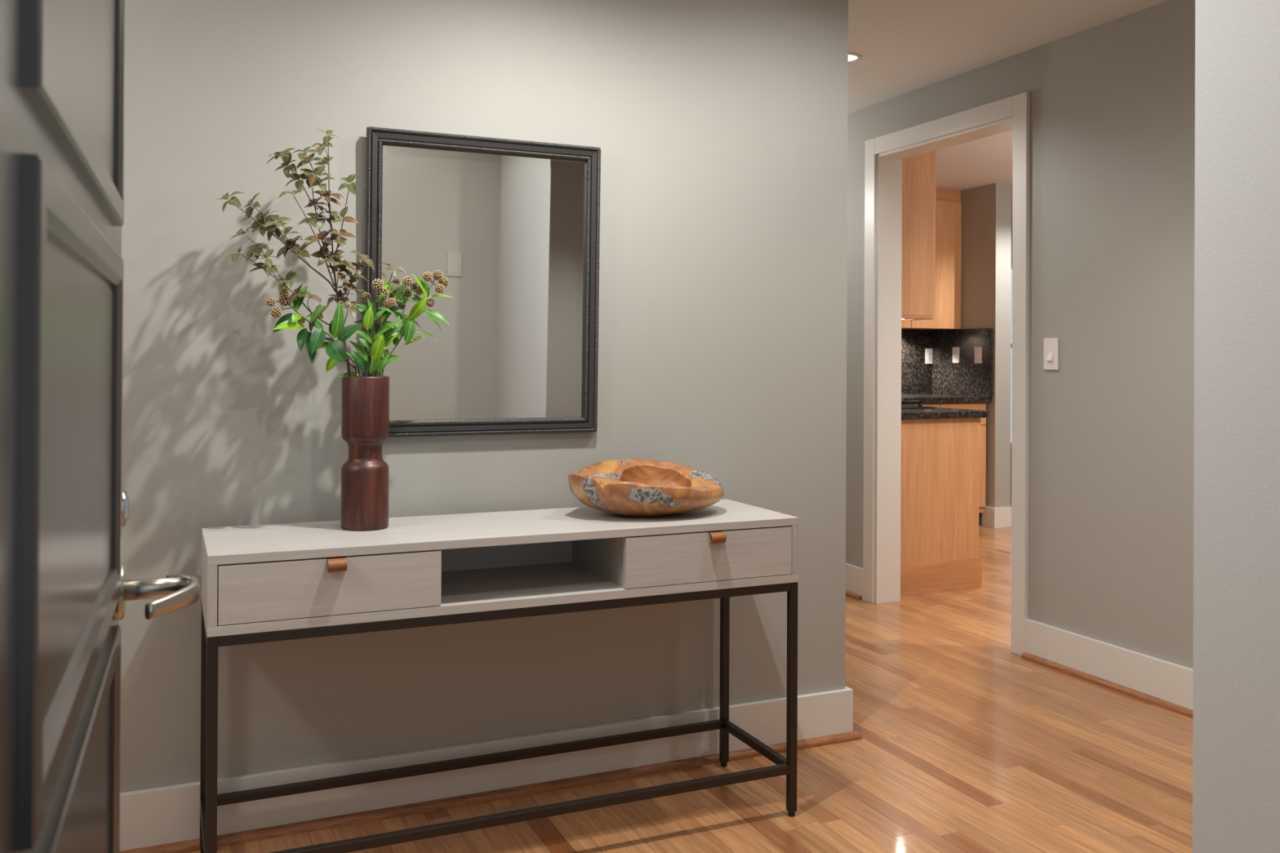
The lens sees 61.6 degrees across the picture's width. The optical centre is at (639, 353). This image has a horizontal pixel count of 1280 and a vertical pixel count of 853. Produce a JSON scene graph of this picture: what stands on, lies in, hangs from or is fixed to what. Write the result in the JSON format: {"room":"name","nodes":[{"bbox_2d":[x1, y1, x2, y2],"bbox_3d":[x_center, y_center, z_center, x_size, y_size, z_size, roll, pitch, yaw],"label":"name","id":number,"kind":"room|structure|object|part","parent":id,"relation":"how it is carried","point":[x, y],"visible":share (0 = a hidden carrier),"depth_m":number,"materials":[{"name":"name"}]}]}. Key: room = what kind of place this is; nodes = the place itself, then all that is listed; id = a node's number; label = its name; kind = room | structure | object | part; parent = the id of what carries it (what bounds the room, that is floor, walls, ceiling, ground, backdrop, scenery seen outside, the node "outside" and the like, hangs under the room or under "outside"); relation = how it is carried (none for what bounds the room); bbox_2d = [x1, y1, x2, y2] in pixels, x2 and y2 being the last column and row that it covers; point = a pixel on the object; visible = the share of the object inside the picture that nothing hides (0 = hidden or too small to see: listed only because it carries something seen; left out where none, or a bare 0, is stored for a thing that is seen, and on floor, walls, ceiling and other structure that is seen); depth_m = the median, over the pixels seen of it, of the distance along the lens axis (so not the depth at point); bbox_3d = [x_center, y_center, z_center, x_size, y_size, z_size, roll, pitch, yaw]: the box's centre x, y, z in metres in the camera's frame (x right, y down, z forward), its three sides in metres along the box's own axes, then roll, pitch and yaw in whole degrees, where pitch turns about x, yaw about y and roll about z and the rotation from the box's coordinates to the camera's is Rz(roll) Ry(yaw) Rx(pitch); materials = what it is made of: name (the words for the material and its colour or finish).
{"room":"entrance hall","nodes":[
{"label":"entrance hall","id":0,"kind":"room"},
{"bbox_2d":[119,0,848,793],"bbox_3d":[-1.073,-0.022,2.691,3.716,2.440,0.130,0,0,-24],"label":"wall","id":1,"kind":"structure","parent":0,"point":[719,127],"depth_m":2.91,"materials":[{"name":"paint"}]},
{"bbox_2d":[364,126,600,437],"bbox_3d":[-0.412,-0.179,2.887,0.645,0.800,0.040,0,0,-24],"label":"wall mirror","id":2,"kind":"object","parent":1,"relation":"attached to","point":[512,226],"visible":0.83,"depth_m":2.90,"materials":[{"name":"grey mirror"}]},
{"bbox_2d":[119,685,853,851],"bbox_3d":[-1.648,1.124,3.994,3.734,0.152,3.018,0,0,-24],"label":"baseboard","id":3,"kind":"structure","parent":1,"relation":"attached to","point":[166,815],"depth_m":2.86,"materials":[{"name":"paint"}]},
{"bbox_2d":[119,730,862,852],"bbox_3d":[-1.016,1.188,2.613,3.734,0.021,0.019,0,0,-24],"label":"trim","id":4,"kind":"structure","parent":1,"relation":"attached to","point":[189,846],"depth_m":2.86,"materials":[{"name":"brown wood"}]},
{"bbox_2d":[186,485,1192,852],"bbox_3d":[1.500,1.248,4.249,10.000,0.060,9.300,0,0,-24],"label":"floor","id":5,"kind":"structure","parent":0,"point":[969,744],"depth_m":3.02,"materials":[{"name":"brown wood"}]},
{"bbox_2d":[200,498,798,852],"bbox_3d":[-0.317,0.813,2.673,1.430,0.778,0.412,0,0,-24],"label":"console table","id":6,"kind":"object","parent":5,"relation":"on","point":[268,583],"visible":1,"depth_m":2.58,"materials":[{"name":"grey wood"}]},
{"bbox_3d":[-1.040,0.887,2.567,0.022,0.597,0.022,0,0,-24],"label":"leg","id":7,"kind":"part","parent":6,"relation":"part of","materials":[{"name":"brown metal"}]},
{"bbox_3d":[-0.964,0.600,2.399,0.022,0.022,0.347,0,0,-24],"label":"rail","id":8,"kind":"part","parent":6,"relation":"part of","materials":[{"name":"brown metal"}]},
{"bbox_3d":[-0.964,0.504,2.399,0.020,0.127,0.391,0,0,-24],"label":"panel","id":9,"kind":"part","parent":6,"relation":"part of","materials":[{"name":"grey wood"}]},
{"bbox_3d":[-0.890,0.887,2.229,0.022,0.597,0.022,0,0,-24],"label":"leg","id":10,"kind":"part","parent":6,"relation":"part of","materials":[{"name":"brown metal"}]},
{"bbox_3d":[-0.664,0.505,2.328,0.467,0.122,0.018,0,0,-24],"label":"drawer","id":11,"kind":"part","parent":6,"relation":"part of","materials":[{"name":"grey wood"}]},
{"bbox_3d":[-0.654,0.458,2.314,0.039,0.027,0.027,0,0,-24],"label":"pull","id":12,"kind":"part","parent":6,"relation":"part of","materials":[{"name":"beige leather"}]},
{"bbox_2d":[340,375,389,531],"bbox_3d":[-0.664,0.239,2.593,0.112,0.366,0.112,0,0,-24],"label":"vase","id":13,"kind":"object","parent":6,"relation":"on","point":[365,410],"visible":0.96,"depth_m":2.55,"materials":[{"name":"brown wood"}]},
{"bbox_2d":[215,128,411,376],"bbox_3d":[-0.769,-0.107,2.555,0.459,0.872,0.148,0,0,-36],"label":"leafy branch","id":14,"kind":"object","parent":13,"relation":"in","point":[270,224],"visible":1,"depth_m":2.54,"materials":[{"name":"brown"}]},
{"bbox_2d":[266,284,362,376],"bbox_3d":[-0.764,0.079,2.527,0.220,0.481,0.098,0,0,-15],"label":"leafy branch","id":15,"kind":"object","parent":13,"relation":"in","point":[335,349],"visible":0.99,"depth_m":2.50,"materials":[{"name":"green plant"}]},
{"bbox_2d":[337,278,401,377],"bbox_3d":[-0.650,0.070,2.590,0.153,0.501,0.097,0,0,-24],"label":"leafy branch","id":16,"kind":"object","parent":13,"relation":"in","point":[375,349],"visible":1,"depth_m":2.58,"materials":[{"name":"green plant"}]},
{"bbox_3d":[-0.636,0.079,2.605,0.062,0.483,0.014,0,0,-24],"label":"stem","id":17,"kind":"part","parent":16,"relation":"part of","materials":[{"name":"green plant"}]},
{"bbox_2d":[381,270,454,376],"bbox_3d":[-0.555,0.058,2.641,0.211,0.527,0.098,0,0,-24],"label":"leafy branch","id":18,"kind":"object","parent":13,"relation":"in","point":[407,330],"visible":0.99,"depth_m":2.63,"materials":[{"name":"green plant"}]},
{"bbox_3d":[-0.396,0.508,2.857,1.391,0.127,0.008,0,0,-24],"label":"panel","id":19,"kind":"part","parent":6,"relation":"part of","materials":[{"name":"grey wood"}]},
{"bbox_3d":[-0.320,0.582,2.684,1.430,0.021,0.391,0,0,-24],"label":"panel","id":20,"kind":"part","parent":6,"relation":"part of","materials":[{"name":"grey wood"}]},
{"bbox_3d":[-0.245,0.604,2.515,1.386,0.022,0.022,0,0,-24],"label":"rail","id":21,"kind":"part","parent":6,"relation":"part of","materials":[{"name":"brown metal"}]},
{"bbox_2d":[568,458,724,516],"bbox_3d":[0.017,0.361,2.852,0.437,0.131,0.327,0,0,-24],"label":"wooden bowl","id":22,"kind":"object","parent":6,"relation":"on","point":[638,487],"visible":1,"depth_m":2.75,"materials":[{"name":"brown wood"}]},
{"bbox_3d":[0.176,0.511,2.700,0.468,0.122,0.018,0,0,-24],"label":"drawer","id":23,"kind":"part","parent":6,"relation":"part of","materials":[{"name":"grey wood"}]},
{"bbox_3d":[0.193,0.464,2.689,0.039,0.027,0.027,0,0,-24],"label":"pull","id":24,"kind":"part","parent":6,"relation":"part of","materials":[{"name":"orange leather"}]},
{"bbox_3d":[0.247,0.896,3.136,0.022,0.597,0.022,0,0,-24],"label":"leg","id":25,"kind":"part","parent":6,"relation":"part of","materials":[{"name":"brown metal"}]},
{"bbox_3d":[0.397,0.896,2.799,0.022,0.597,0.022,0,0,-24],"label":"leg","id":26,"kind":"part","parent":6,"relation":"part of","materials":[{"name":"brown metal"}]},
{"bbox_3d":[0.326,0.513,2.970,0.020,0.127,0.391,0,0,-24],"label":"panel","id":27,"kind":"part","parent":6,"relation":"part of","materials":[{"name":"grey wood"}]},
{"bbox_2d":[900,417,982,595],"bbox_3d":[1.200,0.781,6.188,0.600,0.886,1.552,0,0,-24],"label":"base cabinet","id":28,"kind":"object","parent":5,"relation":"on","point":[940,457],"visible":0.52,"depth_m":5.50,"materials":[{"name":"brown wood"}]},
{"bbox_2d":[901,407,988,419],"bbox_3d":[1.217,0.319,6.186,0.624,0.037,1.569,0,0,-24],"label":"countertop","id":29,"kind":"structure","parent":28,"relation":"on","point":[937,412],"depth_m":5.51,"materials":[{"name":"black stone"}]},
{"bbox_2d":[901,399,935,408],"bbox_3d":[1.240,0.281,6.107,0.455,0.038,0.795,0,0,-24],"label":"cooktop","id":30,"kind":"object","parent":29,"relation":"in","point":[903,401],"visible":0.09,"depth_m":5.88,"materials":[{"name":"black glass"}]},
{"bbox_3d":[1.240,0.296,6.107,0.455,0.007,0.795,0,0,-24],"label":"glass","id":31,"kind":"part","parent":30,"relation":"part of","materials":[{"name":"black glass"}]},
{"bbox_3d":[1.664,0.813,5.839,0.018,0.624,0.505,0,0,-24],"label":"cabinet door","id":32,"kind":"part","parent":28,"relation":"part of","materials":[{"name":"brown wood"}]},
{"bbox_3d":[1.672,0.420,5.843,0.021,0.154,0.505,0,0,-24],"label":"drawer","id":33,"kind":"part","parent":28,"relation":"part of","materials":[{"name":"brown wood"}]},
{"bbox_2d":[901,402,986,512],"bbox_3d":[1.676,0.790,7.616,1.442,0.884,0.617,0,0,-24],"label":"base cabinet","id":34,"kind":"object","parent":5,"relation":"on","point":[970,406],"visible":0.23,"depth_m":7.61,"materials":[{"name":"brown wood"}]},
{"bbox_3d":[1.883,0.429,7.381,0.441,0.154,0.019,0,0,-24],"label":"drawer","id":35,"kind":"part","parent":34,"relation":"part of","materials":[{"name":"brown wood"}]},
{"bbox_2d":[901,393,991,403],"bbox_3d":[1.425,0.324,7.492,2.061,0.040,0.648,0,0,-24],"label":"countertop","id":36,"kind":"structure","parent":34,"relation":"on","point":[927,397],"depth_m":7.51,"materials":[{"name":"black stone"}]},
{"bbox_3d":[2.273,0.432,7.554,0.402,0.154,0.019,0,0,-24],"label":"drawer","id":37,"kind":"part","parent":34,"relation":"part of","materials":[{"name":"brown wood"}]},
{"bbox_3d":[2.271,0.803,7.552,0.402,0.579,0.019,0,0,-24],"label":"cabinet door","id":38,"kind":"part","parent":34,"relation":"part of","materials":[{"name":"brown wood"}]},
{"bbox_2d":[937,182,1011,524],"bbox_3d":[2.192,0.018,8.489,0.142,2.440,1.910,0,0,-24],"label":"wall","id":39,"kind":"structure","parent":0,"point":[986,210],"depth_m":7.63,"materials":[{"name":"paint"}]},
{"bbox_2d":[982,506,1011,528],"bbox_3d":[2.554,1.165,7.653,0.178,0.142,0.128,0,0,-24],"label":"baseboard","id":40,"kind":"structure","parent":39,"relation":"attached to","point":[993,517],"depth_m":7.59,"materials":[{"name":"paint"}]},
{"bbox_2d":[848,0,1168,226],"bbox_3d":[1.513,-1.272,4.259,10.000,0.100,9.300,0,0,-24],"label":"ceiling","id":41,"kind":"structure","parent":0,"point":[904,46],"depth_m":4.21,"materials":[{"name":"paint"}]},
{"bbox_2d":[848,52,862,62],"bbox_3d":[0.844,-1.222,4.445,0.151,0.006,0.151,0,0,-24],"label":"recessed light","id":42,"kind":"object","parent":41,"relation":"in","point":[852,57],"visible":0.44,"depth_m":4.43,"materials":[{"name":"paint"}]},
{"bbox_2d":[1010,226,1012,485],"bbox_3d":[2.968,0.028,9.932,2.730,2.440,0.100,0,0,-24],"label":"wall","id":43,"kind":"structure","parent":0,"point":[1011,227],"depth_m":10.11,"materials":[{"name":"paint"}]},
{"bbox_2d":[1010,262,1012,448],"bbox_3d":[3.495,0.026,10.138,1.200,1.750,0.070,0,0,-24],"label":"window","id":44,"kind":"structure","parent":43,"relation":"in","point":[1011,263],"depth_m":10.14,"materials":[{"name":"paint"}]},
{"bbox_3d":[3.498,-0.444,10.138,1.100,0.710,0.006,0,0,-24],"label":"pane","id":45,"kind":"part","parent":44,"relation":"part of","materials":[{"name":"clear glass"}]},
{"bbox_3d":[3.494,0.401,10.134,1.100,0.900,0.006,0,0,-24],"label":"pane","id":46,"kind":"part","parent":44,"relation":"part of","materials":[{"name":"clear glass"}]},
{"bbox_2d":[845,0,1195,669],"bbox_3d":[2.011,-0.003,3.455,0.130,2.440,7.230,0,0,-24],"label":"wall","id":47,"kind":"structure","parent":0,"point":[1111,429],"depth_m":3.97,"materials":[{"name":"paint"}]},
{"bbox_2d":[845,590,862,599],"bbox_3d":[0.798,1.210,5.948,0.019,0.021,1.426,0,0,-24],"label":"trim","id":48,"kind":"structure","parent":47,"relation":"attached to","point":[848,593],"depth_m":5.34,"materials":[{"name":"brown wood"}]},
{"bbox_2d":[845,563,862,599],"bbox_3d":[0.818,1.145,5.950,0.018,0.152,1.438,0,0,-24],"label":"baseboard","id":49,"kind":"structure","parent":47,"relation":"attached to","point":[854,574],"depth_m":5.36,"materials":[{"name":"paint"}]},
{"bbox_2d":[901,150,936,320],"bbox_3d":[1.071,-0.668,6.128,0.299,0.989,1.522,0,0,-24],"label":"upper cabinet","id":50,"kind":"object","parent":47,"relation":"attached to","point":[918,171],"visible":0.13,"depth_m":5.45,"materials":[{"name":"brown wood"}]},
{"bbox_3d":[1.363,-0.185,5.434,0.276,0.017,0.018,0,0,-24],"label":"light rail","id":51,"kind":"part","parent":50,"relation":"part of","materials":[{"name":"brown wood"}]},
{"bbox_2d":[862,91,1030,655],"bbox_3d":[1.396,0.086,4.827,0.156,2.267,1.088,0,0,-24],"label":"door frame","id":52,"kind":"structure","parent":47,"relation":"in","point":[883,171],"depth_m":5.22,"materials":[{"name":"paint"}]},
{"bbox_3d":[1.130,0.086,5.260,0.020,2.267,0.080,0,0,-24],"label":"casing","id":53,"kind":"part","parent":52,"relation":"part of","materials":[{"name":"paint"}]},
{"bbox_3d":[1.340,-1.008,4.802,0.020,0.080,0.931,0,0,-24],"label":"casing","id":54,"kind":"part","parent":52,"relation":"part of","materials":[{"name":"paint"}]},
{"bbox_3d":[1.538,0.085,4.337,0.020,2.267,0.077,0,0,-24],"label":"casing","id":55,"kind":"part","parent":52,"relation":"part of","materials":[{"name":"paint"}]},
{"bbox_2d":[901,328,993,396],"bbox_3d":[1.428,0.060,7.490,2.063,0.487,0.657,0,0,-24],"label":"backsplash","id":56,"kind":"structure","parent":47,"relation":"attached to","point":[966,377],"depth_m":8.04,"materials":[{"name":"black stone"}]},
{"bbox_2d":[925,348,932,364],"bbox_3d":[2.204,0.024,8.168,0.070,0.116,0.008,0,0,-24],"label":"wall outlet","id":57,"kind":"object","parent":56,"relation":"attached to","point":[928,351],"visible":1,"depth_m":8.16,"materials":[{"name":"white plastic"}]},
{"bbox_2d":[952,346,959,363],"bbox_3d":[2.335,0.014,7.931,0.008,0.116,0.070,0,0,-24],"label":"wall outlet","id":58,"kind":"object","parent":56,"relation":"attached to","point":[955,349],"visible":1,"depth_m":7.92,"materials":[{"name":"white plastic"}]},
{"bbox_2d":[974,346,982,363],"bbox_3d":[2.429,0.015,7.714,0.012,0.118,0.070,0,0,-24],"label":"light switch","id":59,"kind":"object","parent":56,"relation":"attached to","point":[978,350],"visible":1,"depth_m":7.71,"materials":[{"name":"white plastic"}]},
{"bbox_2d":[1043,338,1058,369],"bbox_3d":[1.604,0.004,4.194,0.016,0.123,0.074,0,0,-24],"label":"light switch","id":60,"kind":"object","parent":47,"relation":"attached to","point":[1051,361],"visible":1,"depth_m":4.19,"materials":[{"name":"white plastic"}]},
{"bbox_2d":[1021,652,1192,718],"bbox_3d":[2.438,1.204,2.245,0.019,0.021,4.474,0,0,-24],"label":"trim","id":61,"kind":"structure","parent":47,"relation":"attached to","point":[1175,708],"depth_m":3.88,"materials":[{"name":"brown wood"}]},
{"bbox_2d":[1024,618,1193,710],"bbox_3d":[2.455,1.139,2.253,0.018,0.152,4.476,0,0,-24],"label":"baseboard","id":62,"kind":"structure","parent":47,"relation":"attached to","point":[1164,680],"depth_m":3.90,"materials":[{"name":"paint"}]},
{"bbox_2d":[1192,0,1279,852],"bbox_3d":[1.135,-0.016,1.341,0.130,2.440,0.903,0,0,-24],"label":"wall","id":63,"kind":"structure","parent":0,"point":[1236,701],"depth_m":1.66,"materials":[{"name":"paint"}]},
{"bbox_3d":[1.267,0.011,7.850,2.067,2.440,0.130,0,0,-24],"label":"wall","id":64,"kind":"structure","parent":0,"visible":0},
{"bbox_2d":[901,188,961,329],"bbox_3d":[1.683,-0.694,7.779,1.368,1.024,0.329,0,0,-24],"label":"upper cabinet","id":65,"kind":"object","parent":64,"relation":"attached to","point":[948,202],"visible":0.3,"depth_m":7.85,"materials":[{"name":"brown wood"}]},
{"bbox_3d":[1.750,-0.648,7.639,0.436,0.932,0.019,0,0,-24],"label":"cabinet door","id":66,"kind":"part","parent":65,"relation":"part of","materials":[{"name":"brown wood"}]},
{"bbox_3d":[2.131,-0.645,7.808,0.386,0.932,0.019,0,0,-24],"label":"cabinet door","id":67,"kind":"part","parent":65,"relation":"part of","materials":[{"name":"brown wood"}]},
{"bbox_3d":[1.683,-1.161,7.788,1.368,0.090,0.313,0,0,-24],"label":"crown","id":68,"kind":"part","parent":65,"relation":"part of","materials":[{"name":"brown wood"}]},
{"bbox_3d":[-0.325,-0.027,0.283,3.395,2.440,0.150,0,0,-24],"label":"wall","id":69,"kind":"structure","parent":0,"visible":0},
{"bbox_3d":[0.189,0.114,0.510,0.965,2.165,0.150,0,0,-24],"label":"door","id":70,"kind":"structure","parent":69,"relation":"in","visible":0},
{"bbox_2d":[0,0,199,852],"bbox_3d":[-0.412,0.126,0.833,0.132,2.120,0.905,0,0,-22],"label":"door","id":71,"kind":"structure","parent":70,"relation":"attached to","point":[65,589],"depth_m":0.69,"materials":[{"name":"black wood"}]},
{"bbox_3d":[-0.438,0.077,0.853,0.009,0.360,0.644,0,0,-22],"label":"panel moulding","id":72,"kind":"part","parent":71,"relation":"part of","materials":[{"name":"grey wood"}]},
{"bbox_3d":[-0.436,-0.317,0.854,0.009,0.360,0.644,0,0,-22],"label":"panel moulding","id":73,"kind":"part","parent":71,"relation":"part of","materials":[{"name":"grey paint"}]},
{"bbox_3d":[-0.442,0.077,0.851,0.003,0.284,0.568,0,0,-22],"label":"panel","id":74,"kind":"part","parent":71,"relation":"part of","materials":[{"name":"black wood"}]},
{"bbox_3d":[-0.440,0.471,0.851,0.009,0.360,0.644,0,0,-22],"label":"panel moulding","id":75,"kind":"part","parent":71,"relation":"part of","materials":[{"name":"grey wood"}]},
{"bbox_3d":[-0.440,-0.317,0.853,0.003,0.284,0.568,0,0,-22],"label":"panel","id":76,"kind":"part","parent":71,"relation":"part of","materials":[{"name":"black wood"}]},
{"bbox_3d":[-0.444,0.471,0.849,0.003,0.284,0.568,0,0,-22],"label":"panel","id":77,"kind":"part","parent":71,"relation":"part of","materials":[{"name":"black wood"}]},
{"bbox_3d":[-0.503,0.263,1.162,0.039,0.030,0.117,0,0,-13],"label":"lever","id":78,"kind":"part","parent":71,"relation":"part of","materials":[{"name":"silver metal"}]}
]}

